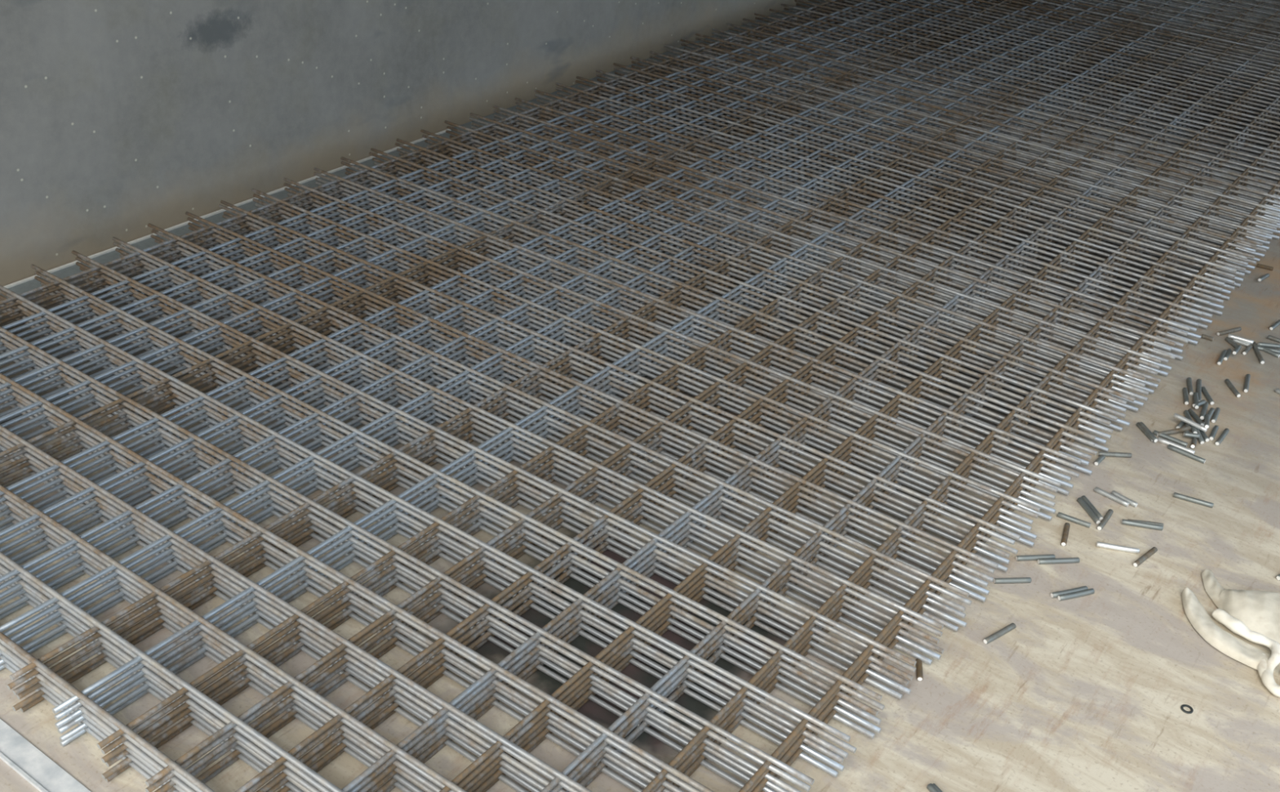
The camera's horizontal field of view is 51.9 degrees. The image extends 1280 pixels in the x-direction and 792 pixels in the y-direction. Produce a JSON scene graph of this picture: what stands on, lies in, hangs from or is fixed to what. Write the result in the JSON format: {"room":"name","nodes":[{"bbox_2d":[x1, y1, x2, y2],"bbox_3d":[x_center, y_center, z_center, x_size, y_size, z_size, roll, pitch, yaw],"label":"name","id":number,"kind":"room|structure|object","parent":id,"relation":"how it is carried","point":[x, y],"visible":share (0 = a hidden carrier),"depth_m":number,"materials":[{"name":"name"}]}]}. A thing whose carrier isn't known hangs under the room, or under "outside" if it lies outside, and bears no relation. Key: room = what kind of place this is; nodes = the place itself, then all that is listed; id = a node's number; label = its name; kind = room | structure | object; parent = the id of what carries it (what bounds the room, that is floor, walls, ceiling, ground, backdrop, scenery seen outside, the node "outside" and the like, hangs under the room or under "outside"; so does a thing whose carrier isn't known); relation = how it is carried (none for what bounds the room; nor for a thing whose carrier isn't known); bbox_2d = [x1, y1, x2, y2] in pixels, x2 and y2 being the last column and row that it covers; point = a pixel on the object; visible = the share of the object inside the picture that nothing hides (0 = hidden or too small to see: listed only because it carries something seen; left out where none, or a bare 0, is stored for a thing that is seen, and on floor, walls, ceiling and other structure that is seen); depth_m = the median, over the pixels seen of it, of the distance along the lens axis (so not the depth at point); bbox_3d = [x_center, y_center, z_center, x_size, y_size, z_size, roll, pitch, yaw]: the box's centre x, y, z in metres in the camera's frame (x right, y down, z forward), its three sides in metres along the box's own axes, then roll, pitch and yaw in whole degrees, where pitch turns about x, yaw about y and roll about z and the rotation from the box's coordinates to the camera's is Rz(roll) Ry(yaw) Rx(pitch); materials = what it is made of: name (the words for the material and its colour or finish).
{"room":"construction site","nodes":[
{"label":"construction site","id":0,"kind":"room"},
{"bbox_2d":[0,719,90,791],"bbox_3d":[-1.008,0.419,1.891,2.180,0.006,0.040,23,36,28],"label":"trim","id":1,"kind":"structure","parent":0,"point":[28,762],"depth_m":1.78,"materials":[{"name":"white metal"}]},
{"bbox_2d":[0,0,808,286],"bbox_3d":[-0.538,-1.847,3.324,0.060,2.450,9.000,23,36,28],"label":"wall","id":2,"kind":"structure","parent":0,"point":[118,117],"depth_m":3.28,"materials":[{"name":"grey concrete"}]},
{"bbox_2d":[0,0,826,297],"bbox_3d":[0.123,-1.237,4.759,0.062,0.004,6.640,23,36,28],"label":"trim","id":3,"kind":"structure","parent":2,"relation":"attached to","point":[66,272],"depth_m":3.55,"materials":[{"name":"metal"}]},
{"bbox_2d":[0,0,1279,791],"bbox_3d":[2.120,0.512,2.143,7.200,0.030,9.600,23,36,28],"label":"floor","id":4,"kind":"structure","parent":0,"point":[1087,693],"depth_m":2.18,"materials":[{"name":"brown wood"}]},
{"bbox_2d":[0,0,1279,791],"bbox_3d":[0.848,-0.735,4.007,2.078,0.014,6.014,24,36,29],"label":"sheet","id":5,"kind":"object","parent":4,"relation":"on","point":[521,501],"visible":0.2,"depth_m":2.35,"materials":[{"name":"grey metal"}]},
{"bbox_2d":[0,0,1279,791],"bbox_3d":[0.847,-0.749,4.001,2.077,0.014,6.012,23,36,29],"label":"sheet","id":6,"kind":"object","parent":5,"relation":"on","point":[239,749],"visible":0.3,"depth_m":2.41,"materials":[{"name":"grey metal"}]},
{"bbox_2d":[0,0,1279,791],"bbox_3d":[0.846,-0.762,3.994,2.081,0.014,6.014,23,36,29],"label":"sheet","id":7,"kind":"object","parent":6,"relation":"on","point":[408,702],"visible":0.48,"depth_m":2.58,"materials":[{"name":"grey metal"}]},
{"bbox_2d":[0,0,1279,791],"bbox_3d":[0.843,-0.774,3.985,2.079,0.014,6.013,23,36,29],"label":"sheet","id":8,"kind":"object","parent":7,"relation":"on","point":[551,714],"visible":0.66,"depth_m":2.65,"materials":[{"name":"grey metal"}]},
{"bbox_2d":[0,0,1279,791],"bbox_3d":[0.841,-0.788,3.980,2.078,0.014,6.011,23,36,28],"label":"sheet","id":9,"kind":"object","parent":8,"relation":"on","point":[727,627],"visible":0.84,"depth_m":2.77,"materials":[{"name":"grey metal"}]},
{"bbox_2d":[0,0,1279,791],"bbox_3d":[0.838,-0.800,3.971,2.079,0.014,6.015,23,36,28],"label":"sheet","id":10,"kind":"object","parent":9,"relation":"on","point":[344,713],"visible":1,"depth_m":2.75,"materials":[{"name":"grey metal"}]},
{"bbox_2d":[915,658,923,680],"bbox_3d":[0.435,0.426,2.047,0.010,0.009,0.044,7,31,5],"label":"rod offcut","id":11,"kind":"object","parent":4,"relation":"on","point":[919,664],"visible":0.98,"depth_m":2.04,"materials":[{"name":"metal"}]},
{"bbox_2d":[926,783,938,791],"bbox_3d":[0.414,0.555,1.832,0.010,0.009,0.035,-13,35,-26],"label":"rod offcut","id":12,"kind":"object","parent":4,"relation":"on","point":[930,787],"visible":1,"depth_m":1.84,"materials":[{"name":"metal"}]},
{"bbox_2d":[932,783,942,791],"bbox_3d":[0.419,0.555,1.832,0.010,0.009,0.036,-14,36,-28],"label":"rod offcut","id":13,"kind":"object","parent":4,"relation":"on","point":[935,785],"visible":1,"depth_m":1.84,"materials":[{"name":"metal"}]},
{"bbox_2d":[982,622,1016,644],"bbox_3d":[0.583,0.385,2.132,0.072,0.009,0.010,-19,38,-32],"label":"rod offcut","id":14,"kind":"object","parent":4,"relation":"on","point":[1011,626],"visible":1,"depth_m":2.13,"materials":[{"name":"metal"}]},
{"bbox_2d":[993,577,1031,583],"bbox_3d":[0.638,0.316,2.252,0.065,0.009,0.010,0,31,-7],"label":"rod offcut","id":15,"kind":"object","parent":4,"relation":"on","point":[1021,580],"visible":1,"depth_m":2.25,"materials":[{"name":"metal"}]},
{"bbox_2d":[1015,554,1055,560],"bbox_3d":[0.695,0.284,2.312,0.070,0.009,0.010,-1,32,-8],"label":"rod offcut","id":16,"kind":"object","parent":4,"relation":"on","point":[1020,557],"visible":1,"depth_m":2.31,"materials":[{"name":"metal"}]},
{"bbox_2d":[1037,557,1079,564],"bbox_3d":[0.735,0.289,2.308,0.075,0.009,0.010,-1,32,-8],"label":"rod offcut","id":17,"kind":"object","parent":4,"relation":"on","point":[1065,560],"visible":1,"depth_m":2.30,"materials":[{"name":"metal"}]},
{"bbox_2d":[1061,522,1070,546],"bbox_3d":[0.769,0.250,2.377,0.010,0.009,0.065,15,33,17],"label":"rod offcut","id":18,"kind":"object","parent":4,"relation":"on","point":[1066,529],"visible":1,"depth_m":2.37,"materials":[{"name":"metal"}]},
{"bbox_2d":[1050,586,1088,598],"bbox_3d":[0.730,0.333,2.235,0.070,0.009,0.010,-7,33,-18],"label":"rod offcut","id":19,"kind":"object","parent":4,"relation":"on","point":[1055,594],"visible":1,"depth_m":2.23,"materials":[{"name":"metal"}]},
{"bbox_2d":[1057,511,1090,528],"bbox_3d":[0.797,0.228,2.417,0.060,0.009,0.010,20,35,24],"label":"rod offcut","id":20,"kind":"object","parent":4,"relation":"on","point":[1060,514],"visible":1,"depth_m":2.41,"materials":[{"name":"metal"}]},
{"bbox_2d":[1057,588,1094,600],"bbox_3d":[0.740,0.337,2.230,0.069,0.009,0.010,-8,33,-19],"label":"rod offcut","id":21,"kind":"object","parent":4,"relation":"on","point":[1091,591],"visible":1,"depth_m":2.23,"materials":[{"name":"metal"}]},
{"bbox_2d":[1076,497,1100,524],"bbox_3d":[0.834,0.213,2.445,0.010,0.009,0.073,-3,32,-12],"label":"rod offcut","id":22,"kind":"object","parent":4,"relation":"on","point":[1080,500],"visible":1,"depth_m":2.44,"materials":[{"name":"metal"}]},
{"bbox_2d":[1080,495,1103,520],"bbox_3d":[0.843,0.209,2.453,0.010,0.009,0.069,-3,32,-12],"label":"rod offcut","id":23,"kind":"object","parent":4,"relation":"on","point":[1084,498],"visible":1,"depth_m":2.45,"materials":[{"name":"metal"}]},
{"bbox_2d":[1093,454,1105,466],"bbox_3d":[0.908,0.127,2.597,0.010,0.009,0.035,25,37,31],"label":"rod offcut","id":24,"kind":"object","parent":4,"relation":"on","point":[1101,457],"visible":1,"depth_m":2.59,"materials":[{"name":"metal"}]},
{"bbox_2d":[1097,509,1113,530],"bbox_3d":[0.858,0.228,2.424,0.010,0.009,0.068,22,36,27],"label":"rod offcut","id":25,"kind":"object","parent":4,"relation":"on","point":[1109,513],"visible":1,"depth_m":2.42,"materials":[{"name":"metal"}]},
{"bbox_2d":[1093,487,1128,506],"bbox_3d":[0.892,0.191,2.489,0.068,0.009,0.010,29,39,35],"label":"rod offcut","id":26,"kind":"object","parent":4,"relation":"on","point":[1097,490],"visible":1,"depth_m":2.48,"materials":[{"name":"metal"}]},
{"bbox_2d":[1097,451,1132,457],"bbox_3d":[0.945,0.117,2.617,0.067,0.009,0.010,3,31,-2],"label":"rod offcut","id":27,"kind":"object","parent":4,"relation":"on","point":[1099,453],"visible":1,"depth_m":2.61,"materials":[{"name":"metal"}]},
{"bbox_2d":[1096,541,1139,553],"bbox_3d":[0.855,0.271,2.352,0.074,0.009,0.010,9,32,9],"label":"rod offcut","id":28,"kind":"object","parent":4,"relation":"on","point":[1106,545],"visible":1,"depth_m":2.35,"materials":[{"name":"metal"}]},
{"bbox_2d":[1111,490,1137,506],"bbox_3d":[0.915,0.195,2.486,0.010,0.009,0.052,-22,40,-36],"label":"rod offcut","id":29,"kind":"object","parent":4,"relation":"on","point":[1132,503],"visible":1,"depth_m":2.48,"materials":[{"name":"metal"}]},
{"bbox_2d":[1121,519,1163,530],"bbox_3d":[0.923,0.237,2.417,0.073,0.009,0.010,9,31,8],"label":"rod offcut","id":30,"kind":"object","parent":4,"relation":"on","point":[1124,522],"visible":1,"depth_m":2.41,"materials":[{"name":"metal"}]},
{"bbox_2d":[1136,422,1153,441],"bbox_3d":[1.038,0.073,2.700,0.010,0.009,0.060,-3,32,-12],"label":"rod offcut","id":31,"kind":"object","parent":4,"relation":"on","point":[1138,425],"visible":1,"depth_m":2.70,"materials":[{"name":"metal"}]},
{"bbox_2d":[1133,546,1157,567],"bbox_3d":[0.896,0.286,2.333,0.072,0.009,0.010,-23,41,-37],"label":"rod offcut","id":32,"kind":"object","parent":4,"relation":"on","point":[1153,549],"visible":1,"depth_m":2.33,"materials":[{"name":"metal"}]},
{"bbox_2d":[1127,519,1163,525],"bbox_3d":[0.930,0.235,2.421,0.064,0.009,0.010,7,31,4],"label":"rod offcut","id":33,"kind":"object","parent":4,"relation":"on","point":[1140,521],"visible":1,"depth_m":2.42,"materials":[{"name":"metal"}]},
{"bbox_2d":[1138,422,1157,442],"bbox_3d":[1.040,0.074,2.692,0.010,0.009,0.065,-2,32,-10],"label":"rod offcut","id":34,"kind":"object","parent":4,"relation":"on","point":[1142,424],"visible":1,"depth_m":2.69,"materials":[{"name":"metal"}]},
{"bbox_2d":[1152,430,1187,447],"bbox_3d":[1.082,0.087,2.683,0.070,0.009,0.010,26,37,31],"label":"rod offcut","id":35,"kind":"object","parent":4,"relation":"on","point":[1166,437],"visible":1,"depth_m":2.68,"materials":[{"name":"metal"}]},
{"bbox_2d":[1156,426,1191,436],"bbox_3d":[1.096,0.073,2.700,0.076,0.017,0.010,-5,32,-14],"label":"rod offcut","id":36,"kind":"object","parent":4,"relation":"on","point":[1187,428],"visible":1,"depth_m":2.70,"materials":[{"name":"metal"}]},
{"bbox_2d":[1157,436,1195,454],"bbox_3d":[1.084,0.101,2.659,0.074,0.009,0.010,25,37,31],"label":"rod offcut","id":37,"kind":"object","parent":4,"relation":"on","point":[1163,441],"visible":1,"depth_m":2.66,"materials":[{"name":"metal"}]},
{"bbox_2d":[1175,417,1186,428],"bbox_3d":[1.129,0.057,2.737,0.010,0.009,0.051,27,38,32],"label":"rod offcut","id":38,"kind":"object","parent":4,"relation":"on","point":[1181,424],"visible":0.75,"depth_m":2.73,"materials":[{"name":"metal"}]},
{"bbox_2d":[1182,386,1189,404],"bbox_3d":[1.178,0.000,2.837,0.010,0.009,0.063,12,32,12],"label":"rod offcut","id":39,"kind":"object","parent":4,"relation":"on","point":[1184,389],"visible":1,"depth_m":2.83,"materials":[{"name":"metal"}]},
{"bbox_2d":[1167,444,1205,463],"bbox_3d":[1.095,0.116,2.636,0.075,0.009,0.010,27,38,33],"label":"rod offcut","id":40,"kind":"object","parent":4,"relation":"on","point":[1170,446],"visible":1,"depth_m":2.63,"materials":[{"name":"metal"}]},
{"bbox_2d":[1180,704,1193,713],"bbox_3d":[0.838,0.479,2.014,0.018,0.002,0.018,23,36,28],"label":"washer","id":41,"kind":"object","parent":4,"relation":"on","point":[1191,711],"visible":1,"depth_m":2.01,"materials":[{"name":"grey metal"}]},
{"bbox_2d":[1186,377,1193,395],"bbox_3d":[1.203,-0.021,2.876,0.010,0.009,0.067,11,32,12],"label":"rod offcut","id":42,"kind":"object","parent":4,"relation":"on","point":[1188,379],"visible":1,"depth_m":2.87,"materials":[{"name":"metal"}]},
{"bbox_2d":[1183,409,1197,433],"bbox_3d":[1.145,0.055,2.735,0.010,0.017,0.099,9,31,7],"label":"rod offcut","id":43,"kind":"object","parent":4,"relation":"on","point":[1186,412],"visible":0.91,"depth_m":2.74,"materials":[{"name":"metal"}]},
{"bbox_2d":[1183,431,1199,438],"bbox_3d":[1.126,0.080,2.684,0.030,0.009,0.010,8,31,6],"label":"rod offcut","id":44,"kind":"object","parent":4,"relation":"on","point":[1185,433],"visible":1,"depth_m":2.68,"materials":[{"name":"metal"}]},
{"bbox_2d":[1173,492,1213,507],"bbox_3d":[1.050,0.198,2.496,0.072,0.009,0.010,17,33,20],"label":"rod offcut","id":45,"kind":"object","parent":4,"relation":"on","point":[1175,495],"visible":1,"depth_m":2.49,"materials":[{"name":"metal"}]},
{"bbox_2d":[1190,437,1196,448],"bbox_3d":[1.123,0.096,2.666,0.010,0.017,0.046,18,34,22],"label":"rod offcut","id":46,"kind":"object","parent":4,"relation":"on","point":[1193,442],"visible":1,"depth_m":2.65,"materials":[{"name":"metal"}]},
{"bbox_2d":[1187,408,1204,426],"bbox_3d":[1.165,0.045,2.753,0.010,0.017,0.072,4,31,0],"label":"rod offcut","id":47,"kind":"object","parent":4,"relation":"on","point":[1191,411],"visible":0.89,"depth_m":2.75,"materials":[{"name":"metal"}]},
{"bbox_2d":[1193,391,1199,408],"bbox_3d":[1.187,0.009,2.807,0.010,0.009,0.061,13,32,14],"label":"rod offcut","id":48,"kind":"object","parent":4,"relation":"on","point":[1195,393],"visible":1,"depth_m":2.80,"materials":[{"name":"metal"}]},
{"bbox_2d":[1196,378,1201,401],"bbox_3d":[1.214,-0.010,2.855,0.010,0.013,0.110,14,33,16],"label":"rod offcut","id":49,"kind":"object","parent":4,"relation":"on","point":[1198,380],"visible":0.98,"depth_m":2.86,"materials":[{"name":"metal"}]},
{"bbox_2d":[1192,400,1205,407],"bbox_3d":[1.189,0.017,2.796,0.035,0.009,0.010,-16,37,-30],"label":"rod offcut","id":50,"kind":"object","parent":4,"relation":"on","point":[1202,402],"visible":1,"depth_m":2.79,"materials":[{"name":"metal"}]},
{"bbox_2d":[1195,427,1204,444],"bbox_3d":[1.145,0.078,2.698,0.010,0.017,0.056,3,31,-1],"label":"rod offcut","id":51,"kind":"object","parent":4,"relation":"on","point":[1201,440],"visible":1,"depth_m":2.68,"materials":[{"name":"metal"}]},
{"bbox_2d":[1200,401,1208,419],"bbox_3d":[1.193,0.031,2.781,0.010,0.017,0.086,18,34,22],"label":"rod offcut","id":52,"kind":"object","parent":4,"relation":"on","point":[1205,406],"visible":1,"depth_m":2.77,"materials":[{"name":"metal"}]},
{"bbox_2d":[1199,429,1209,441],"bbox_3d":[1.158,0.079,2.704,0.010,0.009,0.042,2,31,-3],"label":"rod offcut","id":53,"kind":"object","parent":4,"relation":"on","point":[1204,435],"visible":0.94,"depth_m":2.69,"materials":[{"name":"metal"}]},
{"bbox_2d":[1200,333,1213,341],"bbox_3d":[1.329,-0.137,3.081,0.027,0.009,0.010,22,36,28],"label":"rod offcut","id":54,"kind":"object","parent":4,"relation":"on","point":[1204,336],"visible":0.94,"depth_m":3.08,"materials":[{"name":"metal"}]},
{"bbox_2d":[1201,386,1214,404],"bbox_3d":[1.227,-0.001,2.845,0.010,0.009,0.064,4,31,1],"label":"rod offcut","id":55,"kind":"object","parent":4,"relation":"on","point":[1204,390],"visible":1,"depth_m":2.84,"materials":[{"name":"metal"}]},
{"bbox_2d":[1203,407,1214,422],"bbox_3d":[1.194,0.043,2.761,0.010,0.017,0.056,21,35,26],"label":"rod offcut","id":56,"kind":"object","parent":4,"relation":"on","point":[1211,410],"visible":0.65,"depth_m":2.77,"materials":[{"name":"metal"}]},
{"bbox_2d":[1204,413,1209,428],"bbox_3d":[1.173,0.052,2.719,0.010,0.025,0.079,16,33,19],"label":"rod offcut","id":57,"kind":"object","parent":56,"relation":"on","point":[1206,420],"visible":1,"depth_m":2.71,"materials":[{"name":"metal"}]},
{"bbox_2d":[1208,425,1218,440],"bbox_3d":[1.184,0.076,2.713,0.010,0.009,0.055,20,35,25],"label":"rod offcut","id":58,"kind":"object","parent":4,"relation":"on","point":[1215,428],"visible":1,"depth_m":2.71,"materials":[{"name":"metal"}]},
{"bbox_2d":[1211,407,1220,422],"bbox_3d":[1.215,0.041,2.775,0.010,0.009,0.058,19,34,24],"label":"rod offcut","id":59,"kind":"object","parent":4,"relation":"on","point":[1217,410],"visible":1,"depth_m":2.77,"materials":[{"name":"metal"}]},
{"bbox_2d":[1214,427,1229,445],"bbox_3d":[1.196,0.084,2.701,0.010,0.009,0.069,24,36,29],"label":"rod offcut","id":60,"kind":"object","parent":4,"relation":"on","point":[1219,441],"visible":1,"depth_m":2.69,"materials":[{"name":"metal"}]},
{"bbox_2d":[1217,349,1226,364],"bbox_3d":[1.328,-0.088,3.001,0.010,0.009,0.071,20,35,25],"label":"rod offcut","id":61,"kind":"object","parent":4,"relation":"on","point":[1220,359],"visible":1,"depth_m":2.99,"materials":[{"name":"metal"}]},
{"bbox_2d":[1223,348,1231,360],"bbox_3d":[1.347,-0.095,3.014,0.010,0.009,0.051,20,35,25],"label":"rod offcut","id":62,"kind":"object","parent":4,"relation":"on","point":[1228,350],"visible":1,"depth_m":3.01,"materials":[{"name":"metal"}]},
{"bbox_2d":[1217,326,1241,335],"bbox_3d":[1.397,-0.153,3.116,0.074,0.009,0.010,-12,35,-25],"label":"rod offcut","id":63,"kind":"object","parent":4,"relation":"on","point":[1239,328],"visible":1,"depth_m":3.11,"materials":[{"name":"metal"}]},
{"bbox_2d":[1181,568,1279,697],"bbox_3d":[1.003,0.371,2.177,0.221,0.035,0.289,23,36,28],"label":"glove","id":64,"kind":"object","parent":4,"relation":"on","point":[1254,615],"visible":1,"depth_m":2.17,"materials":[{"name":"beige fabric"}]},
{"bbox_2d":[1225,337,1238,347],"bbox_3d":[1.381,-0.123,3.064,0.010,0.009,0.045,-5,32,-15],"label":"rod offcut","id":65,"kind":"object","parent":4,"relation":"on","point":[1228,340],"visible":0.86,"depth_m":3.06,"materials":[{"name":"metal"}]},
{"bbox_2d":[1224,378,1240,397],"bbox_3d":[1.298,-0.018,2.881,0.010,0.009,0.066,2,31,-3],"label":"rod offcut","id":66,"kind":"object","parent":4,"relation":"on","point":[1227,381],"visible":1,"depth_m":2.87,"materials":[{"name":"metal"}]},
{"bbox_2d":[1232,344,1241,355],"bbox_3d":[1.369,-0.106,3.015,0.010,0.013,0.050,23,36,28],"label":"rod offcut","id":67,"kind":"object","parent":4,"relation":"on","point":[1238,347],"visible":1,"depth_m":3.01,"materials":[{"name":"metal"}]},
{"bbox_2d":[1232,338,1250,346],"bbox_3d":[1.404,-0.124,3.069,0.041,0.009,0.010,26,37,32],"label":"rod offcut","id":68,"kind":"object","parent":4,"relation":"on","point":[1242,343],"visible":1,"depth_m":3.06,"materials":[{"name":"metal"}]},
{"bbox_2d":[1227,333,1253,344],"bbox_3d":[1.401,-0.133,3.068,0.056,0.009,0.010,20,35,24],"label":"rod offcut","id":69,"kind":"object","parent":68,"relation":"on","point":[1229,335],"visible":1,"depth_m":3.06,"materials":[{"name":"metal"}]},
{"bbox_2d":[1243,373,1250,392],"bbox_3d":[1.340,-0.028,2.903,0.010,0.009,0.078,17,33,20],"label":"rod offcut","id":70,"kind":"object","parent":4,"relation":"on","point":[1247,375],"visible":1,"depth_m":2.90,"materials":[{"name":"metal"}]},
{"bbox_2d":[1242,343,1253,355],"bbox_3d":[1.405,-0.107,3.042,0.010,0.009,0.050,25,37,30],"label":"rod offcut","id":71,"kind":"object","parent":4,"relation":"on","point":[1249,347],"visible":1,"depth_m":3.03,"materials":[{"name":"metal"}]},
{"bbox_2d":[1252,341,1264,364],"bbox_3d":[1.424,-0.100,3.031,0.010,0.009,0.094,8,31,7],"label":"rod offcut","id":72,"kind":"object","parent":4,"relation":"on","point":[1255,348],"visible":1,"depth_m":3.02,"materials":[{"name":"metal"}]},
{"bbox_2d":[1257,273,1269,281],"bbox_3d":[1.607,-0.305,3.387,0.010,0.014,0.061,29,39,35],"label":"rod offcut","id":73,"kind":"object","parent":4,"relation":"on","point":[1264,277],"visible":1,"depth_m":3.38,"materials":[{"name":"metal"}]},
{"bbox_2d":[1256,263,1273,271],"bbox_3d":[1.640,-0.339,3.450,0.041,0.009,0.010,19,34,23],"label":"rod offcut","id":74,"kind":"object","parent":4,"relation":"on","point":[1260,265],"visible":1,"depth_m":3.45,"materials":[{"name":"metal"}]},
{"bbox_2d":[1256,343,1279,357],"bbox_3d":[1.451,-0.105,3.043,0.010,0.009,0.061,-20,38,-34],"label":"rod offcut","id":75,"kind":"object","parent":4,"relation":"on","point":[1264,349],"visible":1,"depth_m":3.03,"materials":[{"name":"metal"}]},
{"bbox_2d":[1257,345,1279,353],"bbox_3d":[1.455,-0.107,3.047,0.058,0.009,0.010,12,32,12],"label":"rod offcut","id":76,"kind":"object","parent":4,"relation":"on","point":[1260,348],"visible":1,"depth_m":3.04,"materials":[{"name":"metal"}]},
{"bbox_2d":[1257,342,1279,348],"bbox_3d":[1.461,-0.118,3.049,0.053,0.009,0.010,7,31,4],"label":"rod offcut","id":77,"kind":"object","parent":76,"relation":"on","point":[1260,344],"visible":1,"depth_m":3.05,"materials":[{"name":"metal"}]},
{"bbox_2d":[1266,334,1279,342],"bbox_3d":[1.494,-0.134,3.096,0.032,0.009,0.010,26,37,32],"label":"rod offcut","id":78,"kind":"object","parent":4,"relation":"on","point":[1269,337],"visible":1,"depth_m":3.09,"materials":[{"name":"metal"}]},
{"bbox_2d":[1269,319,1279,330],"bbox_3d":[1.529,-0.171,3.161,0.010,0.009,0.061,29,39,35],"label":"rod offcut","id":79,"kind":"object","parent":4,"relation":"on","point":[1276,324],"visible":1,"depth_m":3.15,"materials":[{"name":"metal"}]},
{"bbox_2d":[1275,388,1279,394],"bbox_3d":[1.405,-0.004,2.872,0.010,0.009,0.038,-16,36,-29],"label":"rod offcut","id":80,"kind":"object","parent":4,"relation":"on","point":[1277,390],"visible":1,"depth_m":2.88,"materials":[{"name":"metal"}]},
{"bbox_2d":[1275,573,1279,580],"bbox_3d":[1.151,0.309,2.324,0.080,0.009,0.010,-17,37,-31],"label":"rod offcut","id":81,"kind":"object","parent":4,"relation":"on","point":[1277,577],"visible":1,"depth_m":2.30,"materials":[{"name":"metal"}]},
{"label":"rod offcut","id":82,"kind":"object","parent":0,"visible":0},
{"bbox_2d":[1173,413,1207,431],"bbox_3d":[1.134,0.054,2.711,0.010,0.009,0.072,-22,40,-36],"label":"rod offcut","id":83,"kind":"object","parent":82,"relation":"on","point":[1176,415],"visible":1,"depth_m":2.71,"materials":[{"name":"metal"}]}
]}

